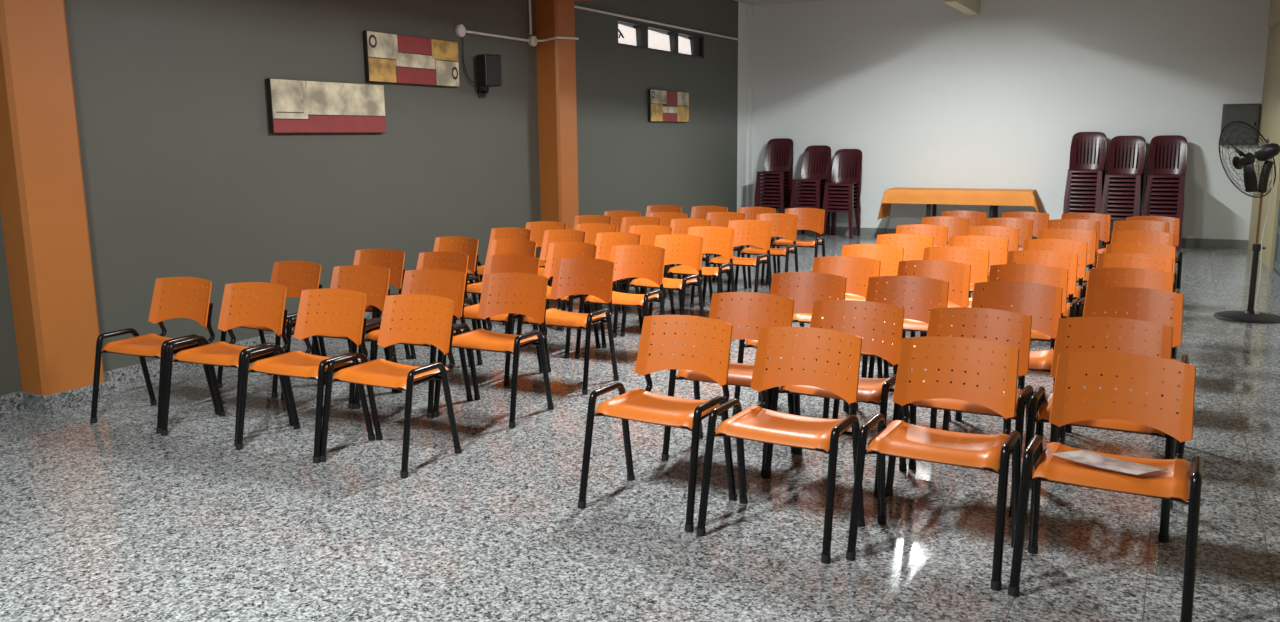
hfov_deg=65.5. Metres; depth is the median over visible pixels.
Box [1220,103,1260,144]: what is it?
electrical panel
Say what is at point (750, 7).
trim
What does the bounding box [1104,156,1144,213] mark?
chair
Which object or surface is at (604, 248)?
chair
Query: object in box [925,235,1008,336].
chair
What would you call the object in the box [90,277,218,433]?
chair
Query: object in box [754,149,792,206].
chair
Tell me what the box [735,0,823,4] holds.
ceiling
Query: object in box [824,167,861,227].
chair
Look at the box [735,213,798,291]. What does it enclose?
chair
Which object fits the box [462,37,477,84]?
cable
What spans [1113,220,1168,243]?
chair
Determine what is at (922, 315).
chair
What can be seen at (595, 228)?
chair
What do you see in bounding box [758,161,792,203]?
chair
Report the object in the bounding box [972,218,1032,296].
chair
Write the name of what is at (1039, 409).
chair
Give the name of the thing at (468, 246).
chair
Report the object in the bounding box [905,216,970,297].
chair
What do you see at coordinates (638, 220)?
chair
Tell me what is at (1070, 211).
chair
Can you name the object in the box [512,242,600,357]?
chair
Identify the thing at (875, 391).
chair
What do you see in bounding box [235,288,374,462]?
chair
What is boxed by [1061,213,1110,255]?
chair
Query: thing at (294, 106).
abstract painting
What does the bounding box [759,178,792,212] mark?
chair
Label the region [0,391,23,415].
baseboard
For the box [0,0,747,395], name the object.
wall
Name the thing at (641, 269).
chair
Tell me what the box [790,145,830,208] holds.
chair
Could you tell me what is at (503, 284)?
chair
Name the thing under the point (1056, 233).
chair
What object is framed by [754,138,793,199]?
chair
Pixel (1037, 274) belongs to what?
chair
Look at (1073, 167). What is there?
chair
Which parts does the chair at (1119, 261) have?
leg, rail, backrest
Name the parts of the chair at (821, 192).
seat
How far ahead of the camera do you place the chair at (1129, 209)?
13.55 m
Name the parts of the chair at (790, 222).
leg, leg, seat frame, seat, backrest, leg, rail, leg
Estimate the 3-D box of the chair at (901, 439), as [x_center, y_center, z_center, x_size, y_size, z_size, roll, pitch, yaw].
[1.153,0.536,3.801,0.565,0.787,0.555,5,11,29]
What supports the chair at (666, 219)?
on the floor
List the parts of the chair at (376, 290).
leg, rail, leg, seat frame, seat, leg, backrest, rail, leg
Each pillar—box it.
[0,0,111,414]
[535,0,587,229]
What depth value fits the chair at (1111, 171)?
13.73 m
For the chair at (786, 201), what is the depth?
15.86 m
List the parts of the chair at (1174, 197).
seat, backrest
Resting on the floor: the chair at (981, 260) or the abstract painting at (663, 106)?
the chair at (981, 260)
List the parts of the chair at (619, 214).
backrest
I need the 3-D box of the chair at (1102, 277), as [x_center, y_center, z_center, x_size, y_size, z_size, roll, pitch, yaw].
[2.803,0.173,5.768,0.565,0.787,0.555,5,11,28]
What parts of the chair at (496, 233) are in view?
seat, backrest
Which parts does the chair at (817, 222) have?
leg, leg, seat, seat frame, backrest, leg, rail, leg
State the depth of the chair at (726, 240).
8.80 m
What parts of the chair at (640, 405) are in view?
leg, rail, leg, seat frame, seat, backrest, leg, rail, leg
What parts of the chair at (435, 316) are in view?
leg, rail, leg, seat frame, seat, leg, backrest, rail, leg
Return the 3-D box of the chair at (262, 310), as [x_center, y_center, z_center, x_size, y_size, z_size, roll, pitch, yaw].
[-2.261,0.268,5.510,0.565,0.787,0.555,4,11,23]
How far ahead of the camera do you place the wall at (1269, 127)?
12.22 m
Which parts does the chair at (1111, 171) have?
leg, seat, backrest, leg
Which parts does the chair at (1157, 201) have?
seat, backrest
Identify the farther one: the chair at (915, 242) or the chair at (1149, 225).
the chair at (1149, 225)
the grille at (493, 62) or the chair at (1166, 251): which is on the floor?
the chair at (1166, 251)
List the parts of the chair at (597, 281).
leg, leg, seat, seat frame, backrest, leg, rail, leg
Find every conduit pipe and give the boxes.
[466,30,528,41]
[528,0,531,34]
[535,36,578,41]
[574,5,739,40]
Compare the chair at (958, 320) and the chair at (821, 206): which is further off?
the chair at (821, 206)
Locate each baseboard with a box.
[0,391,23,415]
[104,293,477,388]
[774,227,1248,248]
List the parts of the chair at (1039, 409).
leg, rail, leg, seat frame, seat, backrest, leg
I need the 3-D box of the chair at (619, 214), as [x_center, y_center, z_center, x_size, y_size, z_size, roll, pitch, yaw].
[-0.290,-0.669,10.722,0.565,0.787,0.555,5,11,28]
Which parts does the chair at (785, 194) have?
seat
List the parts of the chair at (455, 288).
leg, rail, leg, seat frame, seat, leg, backrest, leg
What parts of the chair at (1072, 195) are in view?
seat, backrest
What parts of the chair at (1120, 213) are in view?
seat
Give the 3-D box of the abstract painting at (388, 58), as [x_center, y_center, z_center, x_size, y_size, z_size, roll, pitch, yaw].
[-2.010,-2.230,8.866,0.044,0.414,1.238,5,11,27]
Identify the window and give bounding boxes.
[618,18,702,57]
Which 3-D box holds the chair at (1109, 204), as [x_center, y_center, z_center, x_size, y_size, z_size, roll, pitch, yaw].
[6.634,-1.520,13.685,0.480,0.956,0.604,5,11,29]
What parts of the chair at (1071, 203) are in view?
seat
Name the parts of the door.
kick panel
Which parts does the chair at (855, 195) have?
seat, backrest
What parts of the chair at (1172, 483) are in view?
leg, rail, leg, seat frame, seat, backrest, leg, rail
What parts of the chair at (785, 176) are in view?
seat, backrest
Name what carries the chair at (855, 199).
on the chair at (854, 203)
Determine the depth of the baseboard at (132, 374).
6.75 m
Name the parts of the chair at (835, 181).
leg, seat, backrest, leg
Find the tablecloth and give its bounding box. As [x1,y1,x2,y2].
[877,187,1044,220]
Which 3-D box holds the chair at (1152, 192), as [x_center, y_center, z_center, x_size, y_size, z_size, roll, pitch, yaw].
[7.086,-1.654,13.436,0.480,0.956,0.604,5,11,27]
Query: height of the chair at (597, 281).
0.787 m
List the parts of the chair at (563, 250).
leg, seat, leg, backrest, leg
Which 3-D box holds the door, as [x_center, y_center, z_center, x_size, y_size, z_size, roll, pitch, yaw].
[6.849,-1.383,10.290,0.070,2.200,2.353,4,11,25]
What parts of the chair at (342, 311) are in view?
leg, rail, leg, seat frame, seat, leg, backrest, rail, leg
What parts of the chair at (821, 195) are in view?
seat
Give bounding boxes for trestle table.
[926,204,997,221]
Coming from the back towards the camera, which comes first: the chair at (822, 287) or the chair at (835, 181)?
the chair at (835, 181)
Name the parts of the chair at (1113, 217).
seat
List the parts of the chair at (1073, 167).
leg, seat, backrest, leg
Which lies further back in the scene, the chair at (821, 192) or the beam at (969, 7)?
the chair at (821, 192)
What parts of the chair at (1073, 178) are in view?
seat, backrest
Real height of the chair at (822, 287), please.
0.787 m
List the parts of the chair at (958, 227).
backrest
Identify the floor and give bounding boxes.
[0,233,1279,621]
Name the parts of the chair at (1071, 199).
seat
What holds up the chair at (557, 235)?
on the floor
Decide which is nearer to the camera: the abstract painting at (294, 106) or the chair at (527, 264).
the chair at (527, 264)
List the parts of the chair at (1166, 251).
backrest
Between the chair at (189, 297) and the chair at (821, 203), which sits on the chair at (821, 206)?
the chair at (821, 203)
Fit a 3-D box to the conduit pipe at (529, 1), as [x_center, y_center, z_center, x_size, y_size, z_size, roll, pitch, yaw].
[-1.159,-3.400,10.397,0.027,0.990,0.038,5,11,28]
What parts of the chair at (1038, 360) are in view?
leg, seat, backrest, seat frame, leg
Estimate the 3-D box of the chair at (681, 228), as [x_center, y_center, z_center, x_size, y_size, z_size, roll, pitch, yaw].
[0.392,-0.480,9.607,0.565,0.787,0.555,6,12,31]
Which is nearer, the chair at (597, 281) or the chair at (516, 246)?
the chair at (597, 281)
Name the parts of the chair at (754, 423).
leg, rail, leg, seat frame, seat, backrest, leg, rail, leg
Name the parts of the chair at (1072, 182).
seat, backrest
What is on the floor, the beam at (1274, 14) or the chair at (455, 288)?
the chair at (455, 288)
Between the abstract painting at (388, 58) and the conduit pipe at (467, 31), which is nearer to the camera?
the abstract painting at (388, 58)
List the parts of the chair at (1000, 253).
seat, backrest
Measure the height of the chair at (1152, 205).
0.956 m
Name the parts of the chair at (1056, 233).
backrest, seat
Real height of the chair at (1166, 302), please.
0.787 m
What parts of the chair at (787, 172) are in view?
seat, backrest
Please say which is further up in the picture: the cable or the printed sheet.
the cable
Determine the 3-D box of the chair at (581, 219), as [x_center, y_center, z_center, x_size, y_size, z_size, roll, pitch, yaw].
[-0.588,-0.567,10.159,0.565,0.787,0.555,5,12,30]
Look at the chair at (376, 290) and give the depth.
6.36 m
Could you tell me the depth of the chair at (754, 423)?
4.09 m
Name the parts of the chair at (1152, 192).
backrest, seat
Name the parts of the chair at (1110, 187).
seat, backrest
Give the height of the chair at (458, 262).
0.787 m
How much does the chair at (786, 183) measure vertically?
0.956 m
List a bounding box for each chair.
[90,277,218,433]
[161,282,292,446]
[217,261,325,397]
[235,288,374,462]
[281,265,396,408]
[311,249,410,360]
[320,294,461,477]
[354,269,472,417]
[375,252,469,365]
[399,236,481,328]
[433,273,553,427]
[443,254,542,385]
[452,239,538,333]
[457,227,531,324]
[497,221,568,308]
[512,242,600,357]
[516,258,618,394]
[538,229,586,329]
[546,223,620,310]
[560,232,641,336]
[573,215,613,288]
[575,245,665,358]
[578,315,736,531]
[598,225,674,315]
[604,210,640,289]
[618,216,660,293]
[620,234,704,335]
[624,212,689,291]
[645,205,682,264]
[648,218,712,307]
[660,226,734,314]
[661,292,794,476]
[682,212,746,291]
[690,206,727,279]
[696,327,864,563]
[702,220,771,306]
[716,207,776,282]
[732,272,849,418]
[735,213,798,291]
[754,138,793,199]
[754,145,792,203]
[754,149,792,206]
[757,152,792,210]
[757,156,792,212]
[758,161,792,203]
[758,172,792,221]
[759,175,792,209]
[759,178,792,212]
[760,181,792,206]
[762,183,792,209]
[763,300,906,497]
[765,208,824,282]
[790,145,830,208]
[793,152,830,207]
[793,156,830,213]
[793,256,882,377]
[794,159,830,216]
[794,163,830,220]
[794,174,830,227]
[795,171,829,224]
[795,176,830,234]
[801,179,830,237]
[821,244,903,365]
[822,149,861,212]
[823,177,860,234]
[823,181,861,238]
[824,159,861,219]
[824,163,861,223]
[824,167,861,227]
[824,172,861,231]
[825,156,861,216]
[832,276,950,428]
[846,336,1020,590]
[853,234,933,336]
[868,260,970,377]
[882,224,947,290]
[886,307,1033,516]
[902,246,988,337]
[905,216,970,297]
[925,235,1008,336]
[942,210,986,246]
[942,281,1062,442]
[963,264,1070,386]
[964,226,1019,276]
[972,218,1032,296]
[985,250,1078,339]
[1002,211,1048,250]
[1008,352,1202,621]
[1022,239,1087,347]
[1024,317,1177,542]
[1037,229,1096,282]
[1047,219,1100,267]
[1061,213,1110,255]
[1063,139,1105,206]
[1063,143,1105,210]
[1063,148,1105,213]
[1064,132,1106,202]
[1065,287,1188,432]
[1066,152,1102,212]
[1067,156,1104,212]
[1067,160,1104,212]
[1068,177,1104,211]
[1068,202,1095,212]
[1069,188,1103,210]
[1069,210,1094,212]
[1075,253,1172,318]
[1087,268,1176,358]
[1092,243,1179,347]
[1099,191,1142,240]
[1099,193,1142,248]
[1099,200,1141,244]
[1100,147,1143,215]
[1101,136,1145,207]
[1101,143,1145,211]
[1104,152,1143,215]
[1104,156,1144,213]
[1105,160,1142,213]
[1105,168,1143,218]
[1106,164,1142,215]
[1111,231,1176,291]
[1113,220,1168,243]
[1125,216,1182,288]
[1143,135,1186,208]
[1143,143,1183,212]
[1143,147,1185,217]
[1145,192,1180,242]
[1146,152,1185,221]
[1146,156,1182,225]
[1146,160,1184,230]
[1148,164,1181,234]
[1148,168,1184,238]
[1149,212,1180,247]
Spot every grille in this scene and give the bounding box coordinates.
[486,55,501,84]
[1219,121,1275,197]
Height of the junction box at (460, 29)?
0.116 m
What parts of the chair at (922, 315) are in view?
leg, seat, backrest, leg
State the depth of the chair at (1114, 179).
13.61 m
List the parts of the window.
pane, pane, pane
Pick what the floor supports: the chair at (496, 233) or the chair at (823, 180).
the chair at (496, 233)
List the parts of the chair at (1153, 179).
seat, backrest, leg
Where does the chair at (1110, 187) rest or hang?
on the chair at (1129, 192)
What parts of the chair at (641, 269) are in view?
leg, leg, seat frame, seat, backrest, leg, rail, leg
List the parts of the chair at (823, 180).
seat, backrest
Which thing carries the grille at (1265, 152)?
attached to the pedestal fan
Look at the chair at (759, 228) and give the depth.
9.43 m
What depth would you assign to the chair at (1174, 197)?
13.33 m
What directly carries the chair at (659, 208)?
on the floor
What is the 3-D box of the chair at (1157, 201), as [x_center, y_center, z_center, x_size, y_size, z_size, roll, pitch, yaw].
[7.087,-1.542,13.456,0.480,0.956,0.604,5,11,27]
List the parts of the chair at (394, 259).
leg, leg, leg, backrest, seat, leg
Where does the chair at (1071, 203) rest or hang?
on the chair at (1070, 207)
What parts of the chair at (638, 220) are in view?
backrest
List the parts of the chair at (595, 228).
leg, backrest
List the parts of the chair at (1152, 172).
leg, seat, backrest, leg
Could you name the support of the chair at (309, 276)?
on the floor
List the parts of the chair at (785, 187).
seat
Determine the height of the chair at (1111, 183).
0.956 m
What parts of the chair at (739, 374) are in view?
leg, leg, seat frame, seat, backrest, leg, leg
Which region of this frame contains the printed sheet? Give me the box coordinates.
[1051,450,1166,474]
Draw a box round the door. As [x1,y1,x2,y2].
[1272,199,1279,272]
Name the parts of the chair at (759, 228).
leg, seat frame, seat, backrest, leg, rail, leg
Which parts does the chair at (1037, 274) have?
seat, backrest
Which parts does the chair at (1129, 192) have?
seat, backrest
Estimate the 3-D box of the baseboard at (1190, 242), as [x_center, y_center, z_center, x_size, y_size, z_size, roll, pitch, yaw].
[5.064,-1.151,15.083,7.234,0.115,0.018,4,11,26]
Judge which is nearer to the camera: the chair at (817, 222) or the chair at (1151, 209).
the chair at (817, 222)
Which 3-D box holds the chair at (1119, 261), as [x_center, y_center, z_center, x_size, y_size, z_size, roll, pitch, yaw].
[3.158,0.045,6.476,0.565,0.787,0.555,6,12,34]
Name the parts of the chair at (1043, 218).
backrest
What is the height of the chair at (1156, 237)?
0.787 m
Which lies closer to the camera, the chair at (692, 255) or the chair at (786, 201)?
the chair at (692, 255)
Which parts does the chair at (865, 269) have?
seat, backrest, leg, leg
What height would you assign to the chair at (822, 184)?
0.956 m
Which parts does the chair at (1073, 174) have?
seat, backrest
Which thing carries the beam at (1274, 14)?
attached to the wall at (1269, 127)
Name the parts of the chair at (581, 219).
backrest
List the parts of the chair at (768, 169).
leg, seat, backrest, leg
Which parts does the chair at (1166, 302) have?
backrest, rail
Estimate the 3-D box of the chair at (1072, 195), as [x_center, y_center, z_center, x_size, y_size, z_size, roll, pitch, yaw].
[6.214,-1.671,13.910,0.480,0.956,0.604,5,11,27]
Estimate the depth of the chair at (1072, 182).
13.87 m
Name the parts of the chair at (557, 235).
seat, backrest, leg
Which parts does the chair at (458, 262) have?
leg, leg, backrest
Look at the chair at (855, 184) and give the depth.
15.46 m
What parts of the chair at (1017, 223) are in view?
backrest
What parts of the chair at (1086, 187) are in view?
seat, backrest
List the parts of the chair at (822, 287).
leg, seat frame, seat, backrest, leg, leg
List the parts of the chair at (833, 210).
leg, seat, leg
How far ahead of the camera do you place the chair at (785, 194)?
15.85 m
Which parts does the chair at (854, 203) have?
seat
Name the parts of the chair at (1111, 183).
seat, backrest, leg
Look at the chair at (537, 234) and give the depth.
9.61 m
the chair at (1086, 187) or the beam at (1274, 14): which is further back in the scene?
the chair at (1086, 187)
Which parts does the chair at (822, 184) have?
seat, backrest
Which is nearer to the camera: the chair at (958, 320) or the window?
the chair at (958, 320)
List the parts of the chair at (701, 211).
backrest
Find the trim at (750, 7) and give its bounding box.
[746,5,753,218]
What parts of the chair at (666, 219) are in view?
backrest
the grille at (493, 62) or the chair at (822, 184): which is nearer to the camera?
the grille at (493, 62)
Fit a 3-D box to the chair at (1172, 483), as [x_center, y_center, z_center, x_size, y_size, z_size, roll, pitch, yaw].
[1.657,0.585,3.495,0.565,0.787,0.555,5,12,30]
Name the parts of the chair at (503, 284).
leg, rail, leg, seat frame, seat, backrest, leg, rail, leg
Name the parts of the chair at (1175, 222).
backrest, leg, rail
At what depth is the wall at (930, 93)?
14.60 m
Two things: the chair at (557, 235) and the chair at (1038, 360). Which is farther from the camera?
the chair at (557, 235)
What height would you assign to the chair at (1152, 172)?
0.956 m
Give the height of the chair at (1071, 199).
0.956 m
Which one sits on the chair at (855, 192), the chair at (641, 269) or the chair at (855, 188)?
the chair at (855, 188)
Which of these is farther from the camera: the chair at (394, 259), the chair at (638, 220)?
the chair at (638, 220)
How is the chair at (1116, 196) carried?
on the chair at (1110, 200)
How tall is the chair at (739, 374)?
0.787 m
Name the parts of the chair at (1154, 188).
seat, backrest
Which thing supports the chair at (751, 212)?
on the floor
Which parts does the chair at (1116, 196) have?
seat, backrest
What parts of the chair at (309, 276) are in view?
leg, leg, seat, leg, rail, backrest, leg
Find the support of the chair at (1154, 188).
on the chair at (1152, 192)
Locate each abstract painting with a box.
[266,78,385,132]
[363,30,458,86]
[648,89,688,121]
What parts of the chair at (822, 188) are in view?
seat, backrest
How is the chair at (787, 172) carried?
on the chair at (785, 176)
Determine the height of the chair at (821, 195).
0.956 m
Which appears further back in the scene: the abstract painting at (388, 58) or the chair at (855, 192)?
the chair at (855, 192)
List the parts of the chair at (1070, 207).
seat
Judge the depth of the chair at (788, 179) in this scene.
15.96 m
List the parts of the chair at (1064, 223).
backrest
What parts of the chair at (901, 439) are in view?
leg, rail, leg, seat, seat frame, backrest, leg, rail, leg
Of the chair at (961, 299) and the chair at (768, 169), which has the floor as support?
the chair at (961, 299)
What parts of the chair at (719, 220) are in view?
backrest, leg, leg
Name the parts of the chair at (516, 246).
rail, leg, seat, backrest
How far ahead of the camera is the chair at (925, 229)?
8.85 m
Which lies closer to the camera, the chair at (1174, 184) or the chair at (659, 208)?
the chair at (659, 208)
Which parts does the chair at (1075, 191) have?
seat, backrest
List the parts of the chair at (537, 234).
seat, backrest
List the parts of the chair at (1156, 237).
backrest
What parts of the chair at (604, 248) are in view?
leg, leg, leg, backrest, leg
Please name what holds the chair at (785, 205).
on the floor
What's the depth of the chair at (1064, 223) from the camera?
9.25 m
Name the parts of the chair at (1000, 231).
backrest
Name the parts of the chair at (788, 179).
seat, backrest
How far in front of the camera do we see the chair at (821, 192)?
15.60 m
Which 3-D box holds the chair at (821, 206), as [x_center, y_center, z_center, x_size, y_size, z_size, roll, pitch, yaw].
[2.703,-1.661,15.693,0.480,0.956,0.604,5,12,30]
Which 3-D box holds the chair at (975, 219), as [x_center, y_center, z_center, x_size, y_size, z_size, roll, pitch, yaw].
[3.279,-0.622,10.253,0.565,0.787,0.555,5,11,28]
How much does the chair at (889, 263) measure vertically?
0.787 m
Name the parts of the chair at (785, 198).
seat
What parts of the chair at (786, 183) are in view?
seat, backrest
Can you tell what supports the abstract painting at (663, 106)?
attached to the wall at (185, 174)
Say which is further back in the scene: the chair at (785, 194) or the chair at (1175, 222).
the chair at (785, 194)
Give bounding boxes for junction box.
[456,24,465,36]
[529,36,536,46]
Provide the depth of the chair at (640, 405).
4.39 m
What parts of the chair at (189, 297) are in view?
leg, rail, seat frame, leg, seat, leg, backrest, rail, leg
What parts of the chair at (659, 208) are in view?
backrest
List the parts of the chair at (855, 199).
seat, backrest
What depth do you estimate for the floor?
4.25 m
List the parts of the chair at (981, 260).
seat, backrest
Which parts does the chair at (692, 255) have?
leg, leg, seat frame, seat, backrest, leg, rail, leg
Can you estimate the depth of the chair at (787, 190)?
15.93 m
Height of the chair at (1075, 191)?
0.956 m
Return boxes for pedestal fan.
[1214,121,1279,323]
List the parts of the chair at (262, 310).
leg, rail, leg, seat frame, seat, leg, backrest, rail, leg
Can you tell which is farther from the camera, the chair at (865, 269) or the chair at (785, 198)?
the chair at (785, 198)
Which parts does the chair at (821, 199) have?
seat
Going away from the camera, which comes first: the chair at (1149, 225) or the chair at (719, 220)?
the chair at (1149, 225)
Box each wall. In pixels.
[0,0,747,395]
[752,0,1270,239]
[1248,24,1279,268]
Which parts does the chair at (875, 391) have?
leg, leg, seat frame, seat, backrest, leg, rail, leg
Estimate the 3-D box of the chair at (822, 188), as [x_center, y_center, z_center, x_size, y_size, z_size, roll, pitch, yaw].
[2.703,-1.942,15.642,0.480,0.956,0.604,5,12,30]
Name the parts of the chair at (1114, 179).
seat, backrest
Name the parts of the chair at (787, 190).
seat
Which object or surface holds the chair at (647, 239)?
on the floor
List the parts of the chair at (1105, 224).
backrest, seat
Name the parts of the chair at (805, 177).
leg, seat, backrest, leg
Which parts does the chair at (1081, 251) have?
backrest, seat, leg, rail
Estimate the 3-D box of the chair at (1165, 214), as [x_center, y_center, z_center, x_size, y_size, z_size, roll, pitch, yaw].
[7.090,-1.373,13.485,0.480,0.956,0.604,5,11,27]
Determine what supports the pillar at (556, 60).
attached to the wall at (185, 174)
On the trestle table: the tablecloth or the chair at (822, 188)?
the tablecloth
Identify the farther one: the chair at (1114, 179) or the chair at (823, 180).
the chair at (823, 180)
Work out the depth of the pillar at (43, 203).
5.82 m
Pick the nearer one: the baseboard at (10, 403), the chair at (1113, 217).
the baseboard at (10, 403)
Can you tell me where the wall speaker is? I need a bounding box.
[476,54,501,97]
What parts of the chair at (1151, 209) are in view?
seat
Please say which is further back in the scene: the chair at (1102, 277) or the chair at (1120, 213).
the chair at (1120, 213)
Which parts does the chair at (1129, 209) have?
seat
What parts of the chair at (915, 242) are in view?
backrest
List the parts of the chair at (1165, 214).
seat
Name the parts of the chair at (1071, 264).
seat, backrest, leg, rail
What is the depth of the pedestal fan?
8.36 m
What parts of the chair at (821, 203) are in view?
seat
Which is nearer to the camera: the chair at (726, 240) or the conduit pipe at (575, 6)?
the chair at (726, 240)
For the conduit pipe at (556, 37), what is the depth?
10.53 m
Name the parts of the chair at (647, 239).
leg, backrest, leg, leg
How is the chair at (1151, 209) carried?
on the chair at (1165, 214)
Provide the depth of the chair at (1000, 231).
8.64 m
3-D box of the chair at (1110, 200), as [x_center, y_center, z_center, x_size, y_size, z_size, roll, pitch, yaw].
[6.632,-1.576,13.675,0.480,0.956,0.604,5,11,29]
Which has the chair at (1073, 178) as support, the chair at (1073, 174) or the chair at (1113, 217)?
the chair at (1073, 174)
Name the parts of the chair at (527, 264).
leg, rail, leg, seat frame, seat, leg, backrest, leg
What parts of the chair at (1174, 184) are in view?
seat, backrest, leg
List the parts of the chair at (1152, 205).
seat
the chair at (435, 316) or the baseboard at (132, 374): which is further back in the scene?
the baseboard at (132, 374)
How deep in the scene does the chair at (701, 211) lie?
11.52 m
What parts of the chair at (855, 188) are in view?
seat, backrest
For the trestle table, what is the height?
0.762 m
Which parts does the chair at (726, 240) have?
leg, leg, seat frame, seat, backrest, leg, rail, leg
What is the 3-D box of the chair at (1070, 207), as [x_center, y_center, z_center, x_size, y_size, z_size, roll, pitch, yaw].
[6.215,-1.503,13.940,0.480,0.956,0.604,5,11,27]
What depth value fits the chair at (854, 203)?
15.38 m
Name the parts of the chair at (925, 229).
backrest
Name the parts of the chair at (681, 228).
backrest, leg, leg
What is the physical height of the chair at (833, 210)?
0.956 m
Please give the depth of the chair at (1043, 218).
10.15 m
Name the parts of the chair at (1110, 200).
seat, backrest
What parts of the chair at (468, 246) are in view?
backrest, leg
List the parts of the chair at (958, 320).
leg, leg, seat, seat frame, backrest, leg, rail, leg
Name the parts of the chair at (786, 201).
seat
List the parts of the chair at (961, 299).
leg, leg, seat, backrest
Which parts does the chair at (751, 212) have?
backrest, leg, leg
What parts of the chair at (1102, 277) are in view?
backrest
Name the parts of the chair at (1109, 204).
seat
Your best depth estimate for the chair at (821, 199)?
15.60 m
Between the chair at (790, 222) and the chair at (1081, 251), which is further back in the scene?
the chair at (790, 222)
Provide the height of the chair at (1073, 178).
0.956 m
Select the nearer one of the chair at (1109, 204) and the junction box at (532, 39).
the junction box at (532, 39)
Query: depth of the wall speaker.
9.60 m
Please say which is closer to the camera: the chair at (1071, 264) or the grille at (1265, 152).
the chair at (1071, 264)
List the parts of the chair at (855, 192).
seat, backrest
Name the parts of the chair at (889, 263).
seat, backrest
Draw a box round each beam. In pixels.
[944,0,980,15]
[1268,0,1279,27]
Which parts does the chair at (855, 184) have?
seat, backrest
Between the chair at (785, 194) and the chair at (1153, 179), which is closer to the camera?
the chair at (1153, 179)

